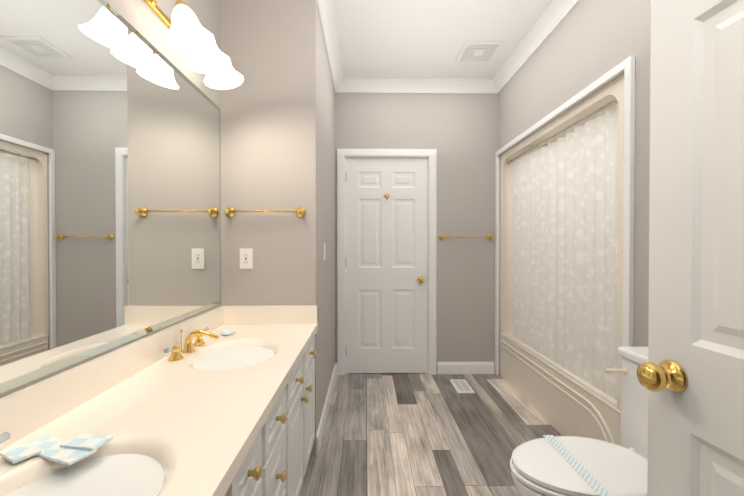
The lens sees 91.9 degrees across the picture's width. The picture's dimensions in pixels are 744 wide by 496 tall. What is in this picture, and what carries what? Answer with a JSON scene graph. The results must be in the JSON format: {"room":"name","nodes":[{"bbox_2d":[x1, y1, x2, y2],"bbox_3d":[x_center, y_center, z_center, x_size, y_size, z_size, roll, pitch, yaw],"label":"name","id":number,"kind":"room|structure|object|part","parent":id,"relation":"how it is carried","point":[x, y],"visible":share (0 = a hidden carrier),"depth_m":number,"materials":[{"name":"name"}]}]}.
{"room":"bathroom","nodes":[
{"label":"bathroom","id":0,"kind":"room"},
{"bbox_2d":[105,0,220,135],"bbox_3d":[-0.905,-0.780,1.595,0.100,0.287,0.906,0,1,-1],"label":"wall","id":1,"kind":"structure","parent":0,"point":[142,18],"depth_m":1.42,"materials":[{"name":"grey paint"}]},
{"bbox_2d":[0,0,221,397],"bbox_3d":[-0.892,-0.221,1.017,0.106,1.119,2.080,0,1,-1],"label":"mirror","id":2,"kind":"object","parent":1,"relation":"attached to","point":[110,187],"depth_m":1.09,"materials":[{"name":"clear glass"}]},
{"bbox_2d":[156,0,220,48],"bbox_3d":[-0.908,-1.181,1.733,0.100,0.432,0.629,0,1,-1],"label":"wall","id":3,"kind":"structure","parent":0,"point":[207,12],"depth_m":1.86,"materials":[{"name":"grey paint"}]},
{"bbox_2d":[144,0,243,89],"bbox_3d":[-0.729,-0.875,1.529,0.246,0.216,0.506,0,1,-1],"label":"light","id":4,"kind":"object","parent":3,"relation":"attached to","point":[187,33],"visible":1,"depth_m":1.43,"materials":[{"name":"white glass"}]},
{"bbox_2d":[220,0,334,455],"bbox_3d":[-0.655,-0.178,2.761,0.640,2.743,1.400,0,1,-1],"label":"wall","id":5,"kind":"structure","parent":0,"point":[278,128],"depth_m":2.06,"materials":[{"name":"grey paint"}]},
{"bbox_2d":[240,248,252,268],"bbox_3d":[-0.720,0.060,2.058,0.072,0.116,0.008,0,1,-1],"label":"outlet","id":6,"kind":"object","parent":5,"relation":"attached to","point":[246,258],"visible":1,"depth_m":2.06,"materials":[{"name":"white plastic"}]},
{"bbox_2d":[225,207,305,216],"bbox_3d":[-0.607,-0.205,2.027,0.460,0.060,0.065,0,1,-1],"label":"towel rail","id":7,"kind":"object","parent":5,"relation":"attached to","point":[232,211],"visible":1,"depth_m":2.00,"materials":[{"name":"gold metal"}]},
{"bbox_2d":[316,363,336,455],"bbox_3d":[-0.321,1.138,2.729,0.025,0.112,1.300,0,1,-1],"label":"baseboard","id":8,"kind":"structure","parent":5,"relation":"attached to","point":[319,436],"depth_m":2.44,"materials":[{"name":"white wood"}]},
{"bbox_2d":[316,0,343,91],"bbox_3d":[-0.292,-1.496,2.620,0.082,0.105,1.292,0,1,-1],"label":"crown molding","id":9,"kind":"structure","parent":5,"relation":"attached to","point":[325,8],"depth_m":2.58,"materials":[{"name":"white wood"}]},
{"bbox_2d":[335,93,344,362],"bbox_3d":[-0.301,-0.184,3.418,0.092,2.743,0.100,0,1,-1],"label":"wall","id":10,"kind":"structure","parent":0,"point":[339,120],"depth_m":3.36,"materials":[{"name":"grey paint"}]},
{"bbox_2d":[345,93,497,373],"bbox_3d":[0.926,-0.184,3.439,2.361,2.743,0.100,0,1,-1],"label":"wall","id":11,"kind":"structure","parent":0,"point":[463,134],"depth_m":3.38,"materials":[{"name":"grey paint"}]},
{"bbox_2d":[346,158,426,372],"bbox_3d":[0.135,0.169,3.376,0.775,2.026,0.103,0,1,-1],"label":"back door","id":12,"kind":"structure","parent":11,"relation":"in","point":[386,265],"depth_m":3.40,"materials":[{"name":"white wood"}]},
{"bbox_3d":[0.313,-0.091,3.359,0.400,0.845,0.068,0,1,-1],"label":"knob","id":13,"kind":"part","parent":12,"relation":"part of","materials":[{"name":"gold metal"}]},
{"bbox_2d":[337,149,436,374],"bbox_3d":[0.138,0.132,3.417,0.930,2.112,0.123,0,1,-1],"label":"door frame","id":14,"kind":"structure","parent":11,"relation":"attached to","point":[430,155],"depth_m":3.36,"materials":[{"name":"white wood"}]},
{"bbox_2d":[335,77,491,93],"bbox_3d":[0.375,-1.502,3.327,1.440,0.105,0.082,0,1,-1],"label":"crown molding","id":15,"kind":"structure","parent":11,"relation":"attached to","point":[351,84],"depth_m":3.32,"materials":[{"name":"white wood"}]},
{"bbox_2d":[437,362,493,373],"bbox_3d":[0.885,1.132,3.393,0.537,0.112,0.014,0,1,-1],"label":"baseboard","id":16,"kind":"structure","parent":11,"relation":"attached to","point":[465,367],"depth_m":3.39,"materials":[{"name":"white wood"}]},
{"bbox_2d":[439,234,492,239],"bbox_3d":[0.887,-0.102,3.355,0.512,0.060,0.065,0,1,-1],"label":"towel rail","id":17,"kind":"object","parent":11,"relation":"attached to","point":[443,236],"visible":1,"depth_m":3.33,"materials":[{"name":"gold metal"}]},
{"bbox_2d":[300,373,561,495],"bbox_3d":[0.568,1.239,1.040,3.300,0.060,4.950,0,1,-1],"label":"floor","id":18,"kind":"structure","parent":0,"point":[405,434],"depth_m":2.29,"materials":[{"name":"grey wood"}]},
{"bbox_2d":[0,325,316,495],"bbox_3d":[-0.558,0.842,1.012,0.568,0.735,2.112,0,1,-1],"label":"bathroom vanity","id":19,"kind":"object","parent":18,"relation":"on","point":[219,401],"depth_m":0.96,"materials":[{"name":"white stone"}]},
{"bbox_2d":[164,327,218,360],"bbox_3d":[-0.732,0.392,1.525,0.165,0.095,0.352,0,1,-1],"label":"faucet","id":20,"kind":"object","parent":19,"relation":"on","point":[184,343],"depth_m":1.52,"materials":[{"name":"gold metal"}]},
{"bbox_2d":[450,379,474,392],"bbox_3d":[0.772,1.188,3.094,0.140,0.006,0.290,0,1,-1],"label":"floor vent","id":21,"kind":"object","parent":18,"relation":"in","point":[461,385],"visible":1,"depth_m":3.08,"materials":[{"name":"white metal"}]},
{"bbox_2d":[500,74,623,445],"bbox_3d":[1.609,0.121,2.536,0.820,2.150,1.639,0,1,-1],"label":"tub","id":22,"kind":"object","parent":18,"relation":"on","point":[562,401],"visible":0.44,"depth_m":2.43,"materials":[{"name":"beige"}]},
{"bbox_2d":[510,347,647,495],"bbox_3d":[0.858,0.814,1.316,0.693,0.785,0.448,0,1,-1],"label":"toilet","id":23,"kind":"object","parent":18,"relation":"on","point":[548,465],"visible":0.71,"depth_m":1.33,"materials":[{"name":"white ceramic"}]},
{"bbox_3d":[0.767,0.801,1.315,0.512,0.044,0.372,0,1,-1],"label":"seat lid","id":24,"kind":"part","parent":23,"relation":"part of","materials":[{"name":"white plastic"}]},
{"bbox_3d":[1.016,0.513,1.502,0.076,0.031,0.046,0,1,-1],"label":"lever","id":25,"kind":"part","parent":23,"relation":"part of","materials":[{"name":"beige"}]},
{"bbox_2d":[637,0,743,495],"bbox_3d":[0.660,0.196,0.444,0.171,2.026,0.764,0,1,-1],"label":"entry door","id":26,"kind":"structure","parent":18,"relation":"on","point":[690,374],"depth_m":0.71,"materials":[{"name":"white painted wood"}]},
{"bbox_3d":[0.654,0.271,0.777,0.171,0.066,0.099,0,1,-1],"label":"knob","id":27,"kind":"part","parent":26,"relation":"part of","materials":[{"name":"gold metal"}]},
{"bbox_2d":[333,0,551,78],"bbox_3d":[0.568,-1.574,1.015,3.300,0.080,4.950,0,1,-1],"label":"ceiling","id":28,"kind":"structure","parent":0,"point":[402,38],"depth_m":2.60,"materials":[{"name":"white paint"}]},
{"bbox_2d":[455,41,504,62],"bbox_3d":[0.842,-1.544,2.835,0.300,0.010,0.300,0,1,-1],"label":"ceiling vent","id":29,"kind":"object","parent":28,"relation":"in","point":[480,51],"visible":0.98,"depth_m":2.82,"materials":[{"name":"white"}]},
{"bbox_2d":[498,92,500,374],"bbox_3d":[1.646,-0.183,3.379,0.923,2.743,0.045,0,1,-1],"label":"wall","id":30,"kind":"structure","parent":0,"point":[499,212],"depth_m":3.35,"materials":[{"name":"grey paint"}]},
{"bbox_2d":[499,0,650,346],"bbox_3d":[1.265,-0.167,1.612,0.100,2.743,3.475,0,1,-1],"label":"wall","id":31,"kind":"structure","parent":0,"point":[583,45],"depth_m":2.12,"materials":[{"name":"grey paint"}]},
{"bbox_2d":[492,0,579,93],"bbox_3d":[1.173,-1.487,1.671,0.082,0.105,3.420,0,1,-1],"label":"crown molding","id":32,"kind":"structure","parent":31,"relation":"attached to","point":[549,19],"depth_m":2.57,"materials":[{"name":"white wood"}]},
{"bbox_2d":[508,99,617,163],"bbox_3d":[1.297,-0.792,2.522,0.048,0.048,1.613,0,1,-1],"label":"curtain rod","id":33,"kind":"object","parent":31,"relation":"attached to","point":[599,110],"visible":0.54,"depth_m":2.35,"materials":[{"name":"white metal"}]},
{"bbox_2d":[511,105,606,162],"bbox_3d":[1.297,-0.788,2.526,0.033,0.036,1.512,0,1,-1],"label":"curtain hooks","id":34,"kind":"object","parent":33,"relation":"hanging from","point":[564,130],"visible":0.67,"depth_m":2.40,"materials":[{"name":"silver metal"}]},
{"bbox_2d":[514,104,618,399],"bbox_3d":[1.307,0.062,2.533,0.047,1.668,1.515,0,1,-1],"label":"shower curtain","id":35,"kind":"object","parent":34,"relation":"hanging from","point":[565,249],"visible":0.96,"depth_m":2.37,"materials":[{"name":"fabric"}]},
{"bbox_2d":[495,56,634,374],"bbox_3d":[1.187,0.151,2.529,0.024,2.090,1.729,0,1,-1],"label":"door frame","id":36,"kind":"structure","parent":31,"relation":"attached to","point":[626,66],"depth_m":1.69,"materials":[{"name":"white wood"}]},
{"bbox_2d":[629,0,645,346],"bbox_3d":[1.676,-0.168,1.662,0.923,2.743,0.100,0,1,-1],"label":"wall","id":37,"kind":"structure","parent":0,"point":[637,29],"depth_m":1.63,"materials":[{"name":"grey paint"}]}
]}

